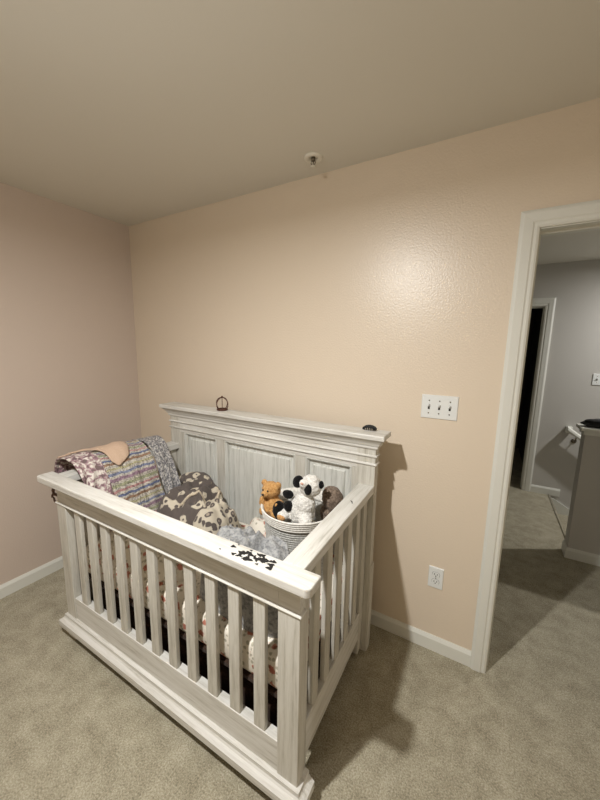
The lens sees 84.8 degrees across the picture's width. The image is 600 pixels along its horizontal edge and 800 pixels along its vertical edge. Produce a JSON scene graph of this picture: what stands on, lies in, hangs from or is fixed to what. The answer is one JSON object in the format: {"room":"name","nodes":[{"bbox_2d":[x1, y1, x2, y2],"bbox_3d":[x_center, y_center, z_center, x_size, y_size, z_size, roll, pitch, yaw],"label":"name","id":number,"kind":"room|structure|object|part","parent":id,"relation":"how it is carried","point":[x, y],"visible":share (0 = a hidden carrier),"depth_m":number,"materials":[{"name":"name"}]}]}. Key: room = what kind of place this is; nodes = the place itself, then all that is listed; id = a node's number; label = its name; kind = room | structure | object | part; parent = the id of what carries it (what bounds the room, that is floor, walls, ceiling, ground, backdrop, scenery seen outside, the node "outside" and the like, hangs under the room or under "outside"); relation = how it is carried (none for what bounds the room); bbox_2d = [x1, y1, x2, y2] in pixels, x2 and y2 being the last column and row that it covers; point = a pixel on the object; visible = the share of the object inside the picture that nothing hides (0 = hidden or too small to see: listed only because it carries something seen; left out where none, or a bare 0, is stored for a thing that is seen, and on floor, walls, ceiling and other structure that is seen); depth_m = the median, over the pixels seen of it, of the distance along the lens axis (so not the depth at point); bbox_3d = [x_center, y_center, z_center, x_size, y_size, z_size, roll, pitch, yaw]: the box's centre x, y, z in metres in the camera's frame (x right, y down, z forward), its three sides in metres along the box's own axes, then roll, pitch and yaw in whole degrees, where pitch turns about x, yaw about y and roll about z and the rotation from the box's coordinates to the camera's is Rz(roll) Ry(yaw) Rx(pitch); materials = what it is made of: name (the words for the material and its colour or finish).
{"room":"children's room","nodes":[
{"label":"children's room","id":0,"kind":"room"},
{"bbox_2d":[0,182,141,584],"bbox_3d":[-2.323,0.126,1.071,0.100,2.640,4.065,6,10,29],"label":"wall","id":1,"kind":"structure","parent":0,"point":[69,372],"depth_m":2.15,"materials":[{"name":"beige paint"}]},
{"bbox_2d":[0,556,62,598],"bbox_3d":[-2.297,1.296,1.223,0.013,0.082,3.850,6,10,29],"label":"baseboard","id":2,"kind":"structure","parent":1,"relation":"attached to","point":[26,579],"depth_m":2.14,"materials":[{"name":"white paint"}]},
{"bbox_2d":[0,0,599,264],"bbox_3d":[1.182,-1.171,1.510,5.300,0.100,8.450,6,10,29],"label":"ceiling","id":3,"kind":"structure","parent":0,"point":[126,112],"depth_m":1.13,"materials":[{"name":"white paint"}]},
{"bbox_2d":[304,152,322,167],"bbox_3d":[0.063,-1.126,1.556,0.090,0.041,0.090,6,10,29],"label":"sprinkler","id":4,"kind":"object","parent":3,"relation":"attached to","point":[312,160],"visible":1,"depth_m":1.55,"materials":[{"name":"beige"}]},
{"bbox_2d":[0,447,599,799],"bbox_3d":[1.139,1.386,1.918,5.300,0.200,8.450,6,10,29],"label":"floor","id":5,"kind":"structure","parent":0,"point":[403,719],"depth_m":1.41,"materials":[{"name":"beige carpet"}]},
{"bbox_2d":[37,402,390,799],"bbox_3d":[-0.438,0.710,1.659,1.526,1.165,0.837,6,10,29],"label":"crib","id":6,"kind":"object","parent":5,"relation":"on","point":[238,450],"visible":0.96,"depth_m":1.36,"materials":[{"name":"white wood"}]},
{"bbox_2d":[51,488,56,501],"bbox_3d":[-1.247,0.483,1.672,0.051,0.079,0.016,6,10,29],"label":"ribbon bow","id":7,"kind":"object","parent":6,"relation":"attached to","point":[53,494],"visible":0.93,"depth_m":1.67,"materials":[{"name":"black fabric"}]},
{"bbox_3d":[-1.192,0.868,1.711,0.080,0.710,0.036,6,10,29],"label":"post","id":8,"kind":"part","parent":6,"relation":"part of","materials":[{"name":"white wood"}]},
{"bbox_2d":[54,451,113,494],"bbox_3d":[-1.131,0.394,1.715,0.333,0.219,0.125,6,10,29],"label":"patterned cloth","id":9,"kind":"object","parent":6,"relation":"hanging from","point":[90,468],"visible":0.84,"depth_m":1.69,"materials":[{"name":"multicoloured fabric"}]},
{"bbox_3d":[-1.015,0.347,1.933,0.077,0.039,0.689,6,10,29],"label":"rail","id":10,"kind":"part","parent":6,"relation":"part of","materials":[{"name":"white wood"}]},
{"bbox_2d":[91,439,164,511],"bbox_3d":[-1.003,0.464,1.889,0.378,0.411,0.277,6,10,29],"label":"striped blanket","id":11,"kind":"object","parent":6,"relation":"on","point":[136,480],"visible":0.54,"depth_m":1.84,"materials":[{"name":"multicoloured fabric"}]},
{"bbox_2d":[57,441,128,465],"bbox_3d":[-1.125,0.296,1.825,0.333,0.097,0.162,0,9,-6],"label":"bib","id":12,"kind":"object","parent":11,"relation":"on","point":[117,452],"visible":0.98,"depth_m":1.80,"materials":[{"name":"beige fabric"}]},
{"bbox_2d":[134,435,180,493],"bbox_3d":[-0.904,0.402,2.072,0.348,0.328,0.132,6,10,29],"label":"blanket","id":13,"kind":"object","parent":6,"relation":"hanging from","point":[165,464],"visible":0.81,"depth_m":2.02,"materials":[{"name":"grey fabric"}]},
{"bbox_3d":[-0.613,1.176,1.432,1.255,0.190,0.037,6,10,29],"label":"rail","id":14,"kind":"part","parent":6,"relation":"part of","materials":[{"name":"white wood"}]},
{"bbox_3d":[-0.832,0.638,2.303,0.092,1.090,0.052,6,10,29],"label":"headboard post","id":15,"kind":"part","parent":6,"relation":"part of","materials":[{"name":"white wood"}]},
{"bbox_3d":[-0.609,0.491,1.310,1.454,0.056,0.056,6,10,29],"label":"cove moulding","id":16,"kind":"part","parent":6,"relation":"part of","materials":[{"name":"white wood"}]},
{"bbox_3d":[-0.620,0.453,1.282,1.526,0.031,0.075,6,10,29],"label":"rail","id":17,"kind":"part","parent":6,"relation":"part of","materials":[{"name":"white wood"}]},
{"bbox_3d":[-0.607,0.578,1.330,1.424,0.009,0.041,6,10,29],"label":"bead moulding","id":18,"kind":"part","parent":6,"relation":"part of","materials":[{"name":"white wood"}]},
{"bbox_3d":[-0.618,1.241,1.435,1.480,0.080,0.095,6,10,29],"label":"plinth moulding","id":19,"kind":"part","parent":6,"relation":"part of","materials":[{"name":"white wood"}]},
{"bbox_3d":[-0.643,0.544,2.166,0.285,0.645,0.025,6,10,29],"label":"panel moulding","id":20,"kind":"part","parent":6,"relation":"part of","materials":[{"name":"white wood"}]},
{"bbox_3d":[-0.636,0.542,2.178,0.285,0.645,0.022,6,10,29],"label":"headboard panel","id":21,"kind":"part","parent":6,"relation":"part of","materials":[{"name":"white wood"}]},
{"bbox_2d":[86,521,350,688],"bbox_3d":[-0.435,0.851,1.690,1.274,0.140,0.640,6,10,29],"label":"mattress","id":22,"kind":"object","parent":6,"relation":"on","point":[247,637],"visible":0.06,"depth_m":1.31,"materials":[{"name":"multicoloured fabric"}]},
{"bbox_2d":[98,530,183,582],"bbox_3d":[-0.801,0.729,1.611,0.636,0.114,0.137,6,10,29],"label":"quilt","id":23,"kind":"object","parent":22,"relation":"on","point":[179,568],"visible":0.23,"depth_m":1.51,"materials":[{"name":"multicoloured fabric"}]},
{"bbox_2d":[157,471,239,534],"bbox_3d":[-0.563,0.604,1.810,0.533,0.305,0.432,6,10,29],"label":"blanket","id":24,"kind":"object","parent":22,"relation":"on","point":[198,502],"visible":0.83,"depth_m":1.71,"materials":[{"name":"fabric"}]},
{"bbox_2d":[200,524,289,637],"bbox_3d":[-0.194,0.678,1.326,0.518,0.324,0.230,6,10,29],"label":"fleece blanket","id":25,"kind":"object","parent":22,"relation":"on","point":[273,546],"visible":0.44,"depth_m":1.27,"materials":[{"name":"grey fabric"}]},
{"bbox_2d":[249,517,265,536],"bbox_3d":[-0.193,0.705,1.793,0.230,0.124,0.177,6,10,29],"label":"floral pillow","id":26,"kind":"object","parent":22,"relation":"on","point":[257,523],"visible":0.32,"depth_m":1.75,"materials":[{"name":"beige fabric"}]},
{"bbox_2d":[261,487,322,580],"bbox_3d":[-0.003,0.642,1.563,0.366,0.322,0.366,6,10,29],"label":"rope basket","id":27,"kind":"object","parent":22,"relation":"on","point":[293,534],"visible":0.22,"depth_m":1.41,"materials":[{"name":"grey fabric"}]},
{"bbox_2d":[259,479,283,518],"bbox_3d":[-0.132,0.467,1.538,0.130,0.181,0.103,6,10,29],"label":"plush bear","id":28,"kind":"object","parent":27,"relation":"in","point":[271,490],"visible":0.76,"depth_m":1.52},
{"bbox_2d":[272,474,323,522],"bbox_3d":[-0.010,0.455,1.471,0.232,0.260,0.134,6,10,29],"label":"plush panda","id":29,"kind":"object","parent":27,"relation":"in","point":[301,508],"visible":0.89,"depth_m":1.43,"materials":[{"name":"white fabric"}]},
{"bbox_3d":[-0.097,0.510,1.504,0.059,0.103,0.059,6,10,29],"label":"leg","id":30,"kind":"part","parent":29,"relation":"part of","materials":[{"name":"black fabric"}]},
{"bbox_3d":[-0.052,0.451,1.475,0.047,0.093,0.061,-1,9,-14],"label":"arm","id":31,"kind":"part","parent":29,"relation":"part of"},
{"bbox_2d":[320,486,342,519],"bbox_3d":[0.146,0.488,1.524,0.112,0.182,0.095,6,10,29],"label":"toy","id":32,"kind":"object","parent":27,"relation":"in","point":[332,496],"visible":0.66,"depth_m":1.49,"materials":[{"name":"brown fabric"}]},
{"bbox_2d":[216,396,227,410],"bbox_3d":[-0.475,0.018,2.007,0.072,0.090,0.072,-2,9,-15],"label":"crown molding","id":33,"kind":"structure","parent":6,"relation":"on","point":[222,408],"depth_m":1.99,"materials":[{"name":"brown metal"}]},
{"bbox_3d":[-0.245,0.586,1.945,0.500,0.645,0.025,6,10,29],"label":"panel moulding","id":34,"kind":"part","parent":6,"relation":"part of","materials":[{"name":"white wood"}]},
{"bbox_3d":[-0.238,0.584,1.956,0.500,0.645,0.022,6,10,29],"label":"headboard panel","id":35,"kind":"part","parent":6,"relation":"part of","materials":[{"name":"white wood"}]},
{"bbox_3d":[-0.253,0.126,1.881,1.508,0.077,0.122,6,10,29],"label":"crown moulding","id":36,"kind":"part","parent":6,"relation":"part of","materials":[{"name":"white wood"}]},
{"bbox_3d":[-0.230,0.105,1.917,1.324,0.044,0.028,6,10,29],"label":"crown","id":37,"kind":"part","parent":6,"relation":"part of","materials":[{"name":"white wood"}]},
{"bbox_3d":[-0.031,0.991,1.065,0.080,0.710,0.036,6,10,29],"label":"post","id":38,"kind":"part","parent":6,"relation":"part of","materials":[{"name":"white wood"}]},
{"bbox_3d":[0.148,0.470,1.286,0.077,0.039,0.689,6,10,29],"label":"rail","id":39,"kind":"part","parent":6,"relation":"part of","materials":[{"name":"white wood"}]},
{"bbox_3d":[0.141,0.627,1.730,0.260,0.645,0.025,6,10,29],"label":"panel moulding","id":40,"kind":"part","parent":6,"relation":"part of","materials":[{"name":"white wood"}]},
{"bbox_3d":[0.147,0.625,1.742,0.260,0.645,0.022,6,10,29],"label":"headboard panel","id":41,"kind":"part","parent":6,"relation":"part of","materials":[{"name":"white wood"}]},
{"bbox_3d":[0.139,1.167,1.405,0.030,0.150,0.670,6,10,29],"label":"rail","id":42,"kind":"part","parent":6,"relation":"part of","materials":[{"name":"white wood"}]},
{"bbox_3d":[0.319,0.760,1.663,0.092,1.090,0.052,6,10,29],"label":"headboard post","id":43,"kind":"part","parent":6,"relation":"part of","materials":[{"name":"white wood"}]},
{"bbox_2d":[362,425,376,430],"bbox_3d":[0.335,0.132,1.578,0.069,0.022,0.037,6,10,29],"label":"hair clip","id":44,"kind":"object","parent":6,"relation":"on","point":[374,428],"visible":1,"depth_m":1.57,"materials":[{"name":"black plastic"}]},
{"bbox_3d":[0.327,1.061,1.709,0.077,0.480,0.054,6,10,29],"label":"headboard leg","id":45,"kind":"part","parent":6,"relation":"part of","materials":[{"name":"white wood"}]},
{"bbox_2d":[102,588,330,726],"bbox_3d":[-0.440,1.161,1.740,1.174,0.243,0.570,6,10,29],"label":"storage box","id":46,"kind":"object","parent":5,"relation":"on","point":[248,687],"visible":0.02,"depth_m":1.39,"materials":[{"name":"brown fabric"}]},
{"bbox_2d":[548,494,568,537],"bbox_3d":[3.203,1.944,2.783,1.819,1.533,1.193,6,10,29],"label":"staircase","id":47,"kind":"structure","parent":5,"relation":"attached to","point":[561,511],"depth_m":3.52,"materials":[{"name":"beige carpet"}]},
{"bbox_2d":[129,98,599,650],"bbox_3d":[0.261,0.049,1.827,3.620,2.440,0.060,6,10,29],"label":"wall","id":48,"kind":"structure","parent":0,"point":[350,295],"depth_m":1.66,"materials":[{"name":"beige paint"}]},
{"bbox_2d":[370,609,470,666],"bbox_3d":[-0.244,1.167,2.246,2.515,0.082,0.013,6,10,29],"label":"baseboard","id":49,"kind":"structure","parent":48,"relation":"attached to","point":[450,650],"depth_m":1.74,"materials":[{"name":"white paint"}]},
{"bbox_2d":[428,565,443,589],"bbox_3d":[0.688,0.902,1.666,0.071,0.114,0.009,6,10,29],"label":"power outlet","id":50,"kind":"object","parent":48,"relation":"attached to","point":[436,575],"visible":1,"depth_m":1.66,"materials":[{"name":"white plastic"}]},
{"bbox_2d":[432,579,438,584],"bbox_3d":[0.686,0.922,1.667,0.034,0.025,0.003,6,10,29],"label":"receptacle","id":51,"kind":"object","parent":50,"relation":"attached to","point":[434,581],"depth_m":1.67,"materials":[{"name":"white plastic"}]},
{"bbox_2d":[432,572,439,577],"bbox_3d":[0.687,0.883,1.661,0.034,0.025,0.003,6,10,29],"label":"receptacle","id":52,"kind":"object","parent":50,"relation":"attached to","point":[434,574],"depth_m":1.66,"materials":[{"name":"white plastic"}]},
{"bbox_2d":[421,394,458,420],"bbox_3d":[0.656,0.036,1.550,0.162,0.114,0.018,6,10,29],"label":"light switch","id":53,"kind":"object","parent":48,"relation":"attached to","point":[433,406],"visible":1,"depth_m":1.55,"materials":[{"name":"white plastic"}]},
{"bbox_2d":[470,199,599,672],"bbox_3d":[1.276,0.324,1.297,0.894,2.097,0.135,6,10,29],"label":"trim","id":54,"kind":"structure","parent":48,"relation":"attached to","point":[535,224],"depth_m":1.39,"materials":[{"name":"white paint"}]},
{"bbox_2d":[515,308,542,462],"bbox_3d":[2.365,-0.401,4.864,2.000,2.440,1.918,6,10,29],"label":"doorway","id":55,"kind":"structure","parent":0,"point":[536,313],"depth_m":4.96,"materials":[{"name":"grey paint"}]},
{"bbox_2d":[531,259,599,508],"bbox_3d":[2.792,1.016,3.645,4.200,4.840,0.110,6,10,29],"label":"wall","id":56,"kind":"structure","parent":0,"point":[570,398],"depth_m":3.38,"materials":[{"name":"grey paint"}]},
{"bbox_2d":[520,297,555,490],"bbox_3d":[2.214,-0.064,3.808,0.962,2.102,0.130,6,10,29],"label":"trim","id":57,"kind":"structure","parent":56,"relation":"attached to","point":[548,304],"depth_m":3.53,"materials":[{"name":"white paint"}]},
{"bbox_2d":[530,484,559,496],"bbox_3d":[2.701,0.997,3.623,0.260,0.082,0.013,6,10,29],"label":"baseboard","id":58,"kind":"structure","parent":56,"relation":"attached to","point":[534,488],"depth_m":3.62,"materials":[{"name":"white paint"}]},
{"bbox_2d":[565,426,580,442],"bbox_3d":[3.325,0.817,3.170,1.296,0.996,0.118,6,10,29],"label":"handrail","id":59,"kind":"object","parent":56,"relation":"attached to","point":[569,429],"visible":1,"depth_m":3.36,"materials":[{"name":"white paint"}]},
{"bbox_2d":[591,374,599,384],"bbox_3d":[2.989,-0.202,3.273,0.116,0.114,0.018,6,10,29],"label":"light switch","id":60,"kind":"object","parent":56,"relation":"attached to","point":[596,377],"visible":1,"depth_m":3.29,"materials":[{"name":"white plastic"}]},
{"bbox_2d":[561,424,599,566],"bbox_3d":[3.007,0.794,1.961,2.215,1.018,0.170,6,10,29],"label":"wall","id":61,"kind":"structure","parent":0,"point":[581,543],"depth_m":2.42,"materials":[{"name":"grey paint"}]},
{"bbox_3d":[3.005,1.257,2.025,2.195,0.082,0.128,6,10,29],"label":"baseboard","id":62,"kind":"part","parent":61,"relation":"part of","materials":[{"name":"white paint"}]},
{"bbox_3d":[3.024,0.330,1.882,2.195,0.030,0.140,6,10,29],"label":"cap moulding","id":63,"kind":"part","parent":61,"relation":"part of","materials":[{"name":"white paint"}]},
{"bbox_2d":[580,419,599,427],"bbox_3d":[2.196,0.165,2.342,0.306,0.076,0.112,6,10,29],"label":"pouch","id":64,"kind":"object","parent":61,"relation":"on","point":[595,423],"visible":1,"depth_m":2.35,"materials":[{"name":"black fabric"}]}
]}

